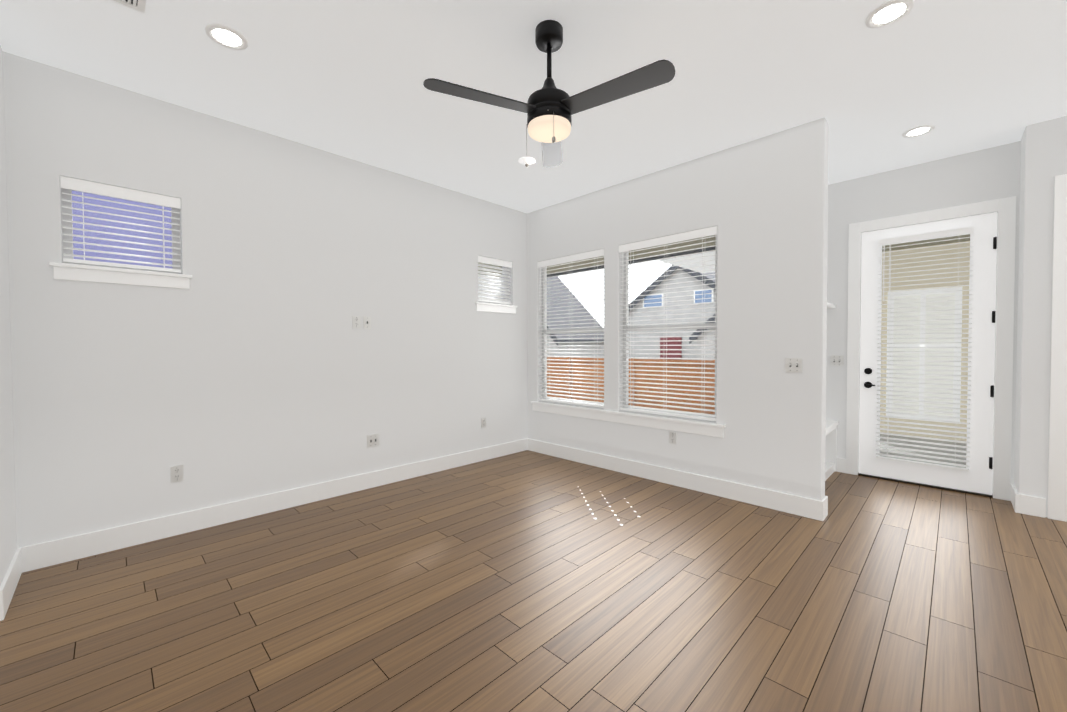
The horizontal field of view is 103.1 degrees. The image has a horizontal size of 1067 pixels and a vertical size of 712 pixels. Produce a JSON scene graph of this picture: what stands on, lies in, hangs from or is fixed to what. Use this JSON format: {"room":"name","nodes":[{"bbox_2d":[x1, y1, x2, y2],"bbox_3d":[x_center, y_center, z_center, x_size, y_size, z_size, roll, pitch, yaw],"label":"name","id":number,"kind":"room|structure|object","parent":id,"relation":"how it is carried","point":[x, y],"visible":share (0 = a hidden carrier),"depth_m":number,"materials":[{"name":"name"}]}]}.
{"room":"empty living room","nodes":[
{"label":"empty living room","id":0,"kind":"room"},
{"bbox_2d":[0,45,16,585],"bbox_3d":[-4.175,-0.203,0.924,0.620,3.050,3.780,1,2,45],"label":"wall","id":1,"kind":"structure","parent":0,"point":[8,538],"depth_m":2.34,"materials":[{"name":"grey paint"}]},
{"bbox_2d":[0,582,11,620],"bbox_3d":[-3.940,1.251,0.735,0.016,0.150,3.796,1,2,45],"label":"baseboard","id":2,"kind":"structure","parent":1,"relation":"attached to","point":[5,594],"depth_m":2.10,"materials":[{"name":"white wood"}]},
{"bbox_2d":[2,546,27,596],"bbox_3d":[-2.828,1.215,2.295,0.570,0.150,0.020,1,2,45],"label":"baseboard","id":3,"kind":"structure","parent":1,"relation":"attached to","point":[19,563],"depth_m":2.39,"materials":[{"name":"white wood"}]},
{"bbox_2d":[3,51,527,547],"bbox_3d":[-2.906,-0.244,2.751,0.160,3.050,8.160,1,2,45],"label":"wall","id":4,"kind":"structure","parent":0,"point":[251,363],"depth_m":3.25,"materials":[{"name":"grey paint"}]},
{"bbox_2d":[49,262,191,288],"bbox_3d":[-2.737,-0.527,2.851,0.132,0.100,0.680,1,2,45],"label":"trim","id":5,"kind":"structure","parent":4,"relation":"attached to","point":[75,272],"depth_m":2.78,"materials":[{"name":"white wood"}]},
{"bbox_2d":[61,188,180,273],"bbox_3d":[-2.803,-0.850,2.909,0.046,0.545,0.580,1,2,45],"label":"window","id":6,"kind":"structure","parent":4,"relation":"in","point":[70,224],"depth_m":2.85,"materials":[{"name":"white plastic"}]},
{"bbox_2d":[60,176,180,272],"bbox_3d":[-2.745,-0.857,2.851,0.068,0.525,0.574,1,2,45],"label":"window blind","id":7,"kind":"object","parent":6,"relation":"attached to","point":[69,183],"visible":0.96,"depth_m":2.82,"materials":[{"name":"white plastic"}]},
{"bbox_2d":[170,465,182,482],"bbox_3d":[-2.539,0.840,3.018,0.010,0.115,0.070,1,2,45],"label":"electrical outlet","id":8,"kind":"object","parent":4,"relation":"attached to","point":[176,473],"visible":1,"depth_m":3.02,"materials":[{"name":"white plastic"}]},
{"bbox_2d":[28,438,527,570],"bbox_3d":[-1.561,1.177,4.000,0.018,0.150,4.220,1,2,45],"label":"baseboard","id":9,"kind":"structure","parent":4,"relation":"attached to","point":[44,554],"depth_m":3.25,"materials":[{"name":"white wood"}]},
{"bbox_2d":[352,316,359,328],"bbox_3d":[-1.633,-0.312,3.909,0.010,0.115,0.070,1,2,45],"label":"electrical outlet","id":10,"kind":"object","parent":4,"relation":"attached to","point":[355,321],"visible":1,"depth_m":3.90,"materials":[{"name":"white plastic"}]},
{"bbox_2d":[363,316,370,328],"bbox_3d":[-1.562,-0.313,3.980,0.009,0.115,0.070,1,2,45],"label":"electrical outlet","id":11,"kind":"object","parent":4,"relation":"attached to","point":[366,322],"visible":1,"depth_m":3.97,"materials":[{"name":"white plastic"}]},
{"bbox_2d":[367,434,378,447],"bbox_3d":[-1.527,0.806,4.034,0.009,0.115,0.116,1,2,45],"label":"electrical outlet","id":12,"kind":"object","parent":4,"relation":"attached to","point":[373,440],"visible":1,"depth_m":4.03,"materials":[{"name":"white plastic"}]},
{"bbox_2d":[481,417,485,427],"bbox_3d":[-0.585,0.783,4.980,0.010,0.115,0.070,1,2,45],"label":"electrical outlet","id":13,"kind":"object","parent":4,"relation":"attached to","point":[483,422],"visible":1,"depth_m":4.97,"materials":[{"name":"white plastic"}]},
{"bbox_2d":[478,262,507,304],"bbox_3d":[-0.537,-0.899,5.183,0.046,0.545,0.544,1,2,45],"label":"window","id":14,"kind":"structure","parent":4,"relation":"in","point":[502,284],"depth_m":5.33,"materials":[{"name":"white glass"}]},
{"bbox_2d":[478,256,511,304],"bbox_3d":[-0.480,-0.906,5.125,0.068,0.525,0.538,1,2,45],"label":"window blind","id":15,"kind":"object","parent":14,"relation":"attached to","point":[492,261],"visible":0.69,"depth_m":5.12,"materials":[{"name":"white plastic"}]},
{"bbox_2d":[475,302,517,313],"bbox_3d":[-0.472,-0.575,5.125,0.132,0.100,0.644,1,2,45],"label":"trim","id":16,"kind":"structure","parent":4,"relation":"attached to","point":[491,307],"depth_m":5.07,"materials":[{"name":"white wood"}]},
{"bbox_2d":[0,450,1066,711],"bbox_3d":[0.172,1.352,0.725,7.700,0.080,9.980,1,2,45],"label":"floor","id":17,"kind":"structure","parent":0,"point":[520,582],"depth_m":2.17,"materials":[{"name":"brown wood"}]},
{"bbox_2d":[581,491,639,524],"bbox_3d":[0.545,1.252,3.592,0.805,0.001,0.551,1,2,45],"label":"light","id":18,"kind":"object","parent":17,"relation":"on","point":[611,510],"visible":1,"depth_m":3.44,"materials":[{"name":"white"}]},
{"bbox_2d":[825,420,837,480],"bbox_3d":[2.552,0.965,4.130,0.452,0.540,1.457,1,2,45],"label":"bench","id":19,"kind":"object","parent":17,"relation":"on","point":[830,447],"visible":0.12,"depth_m":4.49,"materials":[{"name":"white wood"}]},
{"bbox_2d":[0,0,1066,272],"bbox_3d":[2.483,-1.819,1.362,10.000,0.120,14.250,1,2,45],"label":"ceiling","id":20,"kind":"structure","parent":0,"point":[344,78],"depth_m":2.66,"materials":[{"name":"white paint"}]},
{"bbox_2d":[112,0,145,13],"bbox_3d":[-1.956,-1.750,1.957,0.350,0.012,0.255,1,2,45],"label":"ceiling vent","id":21,"kind":"object","parent":20,"relation":"in","point":[139,5],"visible":1,"depth_m":2.11,"materials":[{"name":"white metal"}]},
{"bbox_2d":[205,23,247,49],"bbox_3d":[-1.695,-1.762,2.344,0.196,0.014,0.196,1,2,45],"label":"recessed light","id":22,"kind":"object","parent":20,"relation":"in","point":[226,36],"visible":1,"depth_m":2.34,"materials":[{"name":"white"}]},
{"bbox_2d":[423,20,674,167],"bbox_3d":[0.120,-1.399,2.203,1.130,0.738,1.171,1,2,45],"label":"fan","id":23,"kind":"object","parent":20,"relation":"hanging from","point":[549,108],"visible":1,"depth_m":2.20,"materials":[{"name":"black metal"}]},
{"bbox_2d":[865,0,913,27],"bbox_3d":[1.839,-1.771,2.192,0.196,0.014,0.196,1,2,45],"label":"recessed light","id":24,"kind":"object","parent":20,"relation":"in","point":[888,13],"visible":1,"depth_m":2.19,"materials":[{"name":"white"}]},
{"bbox_2d":[902,125,934,137],"bbox_3d":[3.083,-1.799,3.394,0.196,0.014,0.196,1,2,45],"label":"recessed light","id":25,"kind":"object","parent":20,"relation":"in","point":[918,131],"visible":1,"depth_m":3.39,"materials":[{"name":"white"}]},
{"bbox_2d":[527,117,828,500],"bbox_3d":[1.103,-0.290,4.389,3.210,3.050,0.140,1,2,45],"label":"wall","id":26,"kind":"structure","parent":0,"point":[761,204],"depth_m":3.62,"materials":[{"name":"grey paint"}]},
{"bbox_2d":[542,258,603,408],"bbox_3d":[0.482,-0.297,5.057,1.013,1.760,0.046,1,2,45],"label":"window","id":27,"kind":"structure","parent":26,"relation":"in","point":[584,330],"depth_m":5.20,"materials":[{"name":"white plastic"}]},
{"bbox_2d":[538,249,603,407],"bbox_3d":[0.435,-0.304,5.009,1.007,1.740,0.069,1,2,45],"label":"window blind","id":28,"kind":"object","parent":27,"relation":"attached to","point":[577,257],"visible":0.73,"depth_m":4.96,"materials":[{"name":"white plastic"}]},
{"bbox_2d":[478,235,715,277],"bbox_3d":[0.752,-1.315,5.421,3.630,0.260,0.858,1,2,45],"label":"roof","id":29,"kind":"structure","parent":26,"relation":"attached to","point":[642,256],"depth_m":5.15,"materials":[{"name":"beige"}]},
{"bbox_2d":[531,401,725,437],"bbox_3d":[0.855,0.649,4.591,2.405,0.115,0.114,1,2,45],"label":"trim","id":30,"kind":"structure","parent":26,"relation":"attached to","point":[699,427],"depth_m":4.32,"materials":[{"name":"white wood"}]},
{"bbox_2d":[623,236,716,421],"bbox_3d":[1.337,-0.282,4.205,1.026,1.760,0.046,1,2,45],"label":"window","id":31,"kind":"structure","parent":26,"relation":"in","point":[648,330],"depth_m":4.23,"materials":[{"name":"white plastic"}]},
{"bbox_2d":[619,226,716,420],"bbox_3d":[1.291,-0.289,4.157,1.020,1.740,0.069,1,2,45],"label":"window blind","id":32,"kind":"object","parent":31,"relation":"attached to","point":[678,238],"visible":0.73,"depth_m":4.12,"materials":[{"name":"white plastic"}]},
{"bbox_2d":[669,431,675,443],"bbox_3d":[1.339,0.785,4.074,0.070,0.115,0.010,1,2,45],"label":"electrical outlet","id":33,"kind":"object","parent":26,"relation":"attached to","point":[672,437],"visible":1,"depth_m":4.07,"materials":[{"name":"white plastic"}]},
{"bbox_2d":[528,438,827,520],"bbox_3d":[1.070,1.161,4.347,3.196,0.150,0.018,1,2,45],"label":"baseboard","id":34,"kind":"structure","parent":26,"relation":"attached to","point":[784,502],"depth_m":3.90,"materials":[{"name":"white wood"}]},
{"bbox_2d":[785,358,801,372],"bbox_3d":[2.052,0.073,3.342,0.116,0.115,0.016,1,2,45],"label":"light switch","id":35,"kind":"object","parent":26,"relation":"attached to","point":[794,365],"visible":1,"depth_m":3.34,"materials":[{"name":"white plastic"}]},
{"bbox_2d":[826,141,1020,493],"bbox_3d":[3.603,-0.295,4.199,1.820,3.050,0.160,1,2,45],"label":"wall","id":36,"kind":"structure","parent":0,"point":[988,174],"depth_m":4.12,"materials":[{"name":"grey paint"}]},
{"bbox_2d":[830,355,843,365],"bbox_3d":[3.206,0.051,4.479,0.116,0.115,0.016,1,2,45],"label":"light switch","id":37,"kind":"object","parent":36,"relation":"attached to","point":[836,360],"visible":1,"depth_m":4.48,"materials":[{"name":"white plastic"}]},
{"bbox_2d":[858,473,992,497],"bbox_3d":[3.737,1.224,4.093,0.945,0.016,0.172,1,2,45],"label":"sill","id":38,"kind":"structure","parent":36,"relation":"attached to","point":[931,486],"depth_m":4.00,"materials":[{"name":"brown metal"}]},
{"bbox_2d":[859,212,996,494],"bbox_3d":[3.684,-0.018,4.020,0.937,2.468,0.103,1,2,45],"label":"patio door","id":39,"kind":"structure","parent":36,"relation":"in","point":[977,478],"depth_m":3.90,"materials":[{"name":"white"}]},
{"bbox_2d":[876,226,973,471],"bbox_3d":[3.656,-0.056,3.991,0.659,2.175,0.069,1,2,45],"label":"door blind","id":40,"kind":"object","parent":39,"relation":"attached to","point":[932,235],"visible":0.96,"depth_m":3.97,"materials":[{"name":"white plastic"}]},
{"bbox_2d":[846,196,1015,500],"bbox_3d":[3.674,-0.061,4.008,1.145,2.590,0.018,1,2,45],"label":"door frame","id":41,"kind":"structure","parent":36,"relation":"attached to","point":[1005,208],"depth_m":3.67,"materials":[{"name":"white wood"}]},
{"bbox_2d":[1014,132,1023,489],"bbox_3d":[5.560,-0.317,4.967,0.130,3.050,4.450,1,2,45],"label":"wall","id":42,"kind":"structure","parent":0,"point":[1018,311],"depth_m":3.51,"materials":[{"name":"grey paint"}]},
{"bbox_2d":[1010,484,1023,513],"bbox_3d":[3.968,1.169,3.499,0.020,0.150,0.366,1,2,45],"label":"baseboard","id":43,"kind":"structure","parent":42,"relation":"attached to","point":[1017,500],"depth_m":3.37,"materials":[{"name":"white wood"}]},
{"bbox_2d":[1017,116,1066,516],"bbox_3d":[5.815,-0.247,1.482,5.410,3.050,0.130,1,2,45],"label":"wall","id":44,"kind":"structure","parent":0,"point":[1045,154],"depth_m":3.29,"materials":[{"name":"grey paint"}]},
{"bbox_2d":[1047,174,1066,521],"bbox_3d":[4.381,-0.051,2.915,1.060,2.610,0.166,1,2,45],"label":"door frame","id":45,"kind":"structure","parent":44,"relation":"attached to","point":[1057,487],"depth_m":3.20,"materials":[{"name":"white wood"}]},
{"bbox_3d":[2.379,-0.294,4.373,0.160,3.050,1.640,1,2,45],"label":"wall","id":46,"kind":"structure","parent":0,"visible":0},
{"bbox_2d":[827,302,835,307],"bbox_3d":[2.535,-0.447,4.114,0.417,0.165,1.457,1,2,45],"label":"shelf","id":47,"kind":"object","parent":46,"relation":"attached to","point":[829,305],"visible":0.02,"depth_m":4.33,"materials":[{"name":"white wood"}]},
{"label":"outside","id":48,"kind":"structure","parent":0,"visible":0},
{"bbox_3d":[-0.092,1.522,12.581,70.000,0.100,70.000,1,2,45],"label":"ground","id":49,"kind":"structure","parent":48,"visible":0},
{"bbox_2d":[72,190,171,268],"bbox_3d":[-7.294,-1.260,3.032,0.400,5.900,10.400,1,2,45],"label":"house","id":50,"kind":"structure","parent":49,"relation":"on","point":[116,224],"depth_m":5.09,"materials":[{"name":"blue"}]},
{"bbox_2d":[478,274,603,357],"bbox_3d":[-0.979,-2.110,22.400,9.640,6.770,4.060,1,2,45],"label":"house","id":51,"kind":"structure","parent":49,"relation":"on","point":[564,314],"depth_m":19.80,"materials":[{"name":"grey"}]},
{"bbox_2d":[547,357,714,414],"bbox_3d":[-3.256,0.847,9.392,34.000,1.400,13.040,1,2,45],"label":"fence","id":52,"kind":"object","parent":49,"relation":"on","point":[654,381],"depth_m":12.01,"materials":[{"name":"brown wood"}]},
{"bbox_2d":[629,265,714,359],"bbox_3d":[8.925,-1.492,21.160,7.440,5.520,7.460,1,2,45],"label":"house","id":53,"kind":"structure","parent":49,"relation":"on","point":[660,296],"depth_m":18.89,"materials":[{"name":"grey"}]},
{"bbox_2d":[689,314,714,357],"bbox_3d":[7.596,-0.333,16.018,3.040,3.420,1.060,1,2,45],"label":"house","id":54,"kind":"structure","parent":49,"relation":"on","point":[706,342],"depth_m":16.45,"materials":[{"name":"grey wood"}]},
{"bbox_2d":[880,434,966,467],"bbox_3d":[4.558,1.418,5.392,1.846,0.369,2.818,1,2,45],"label":"patio slab","id":55,"kind":"object","parent":49,"relation":"on","point":[928,449],"depth_m":5.57,"materials":[{"name":"grey concrete"}]},
{"bbox_2d":[882,234,969,251],"bbox_3d":[4.694,-0.260,5.501,1.846,2.980,3.218,1,2,45],"label":"roof","id":56,"kind":"structure","parent":55,"relation":"on","point":[933,242],"depth_m":5.97,"materials":[{"name":"beige"}]},
{"bbox_2d":[880,241,969,440],"bbox_3d":[5.679,-0.010,6.317,1.596,3.180,0.180,1,2,45],"label":"wall","id":57,"kind":"structure","parent":49,"relation":"on","point":[932,263],"depth_m":6.17,"materials":[{"name":"beige"}]}
]}

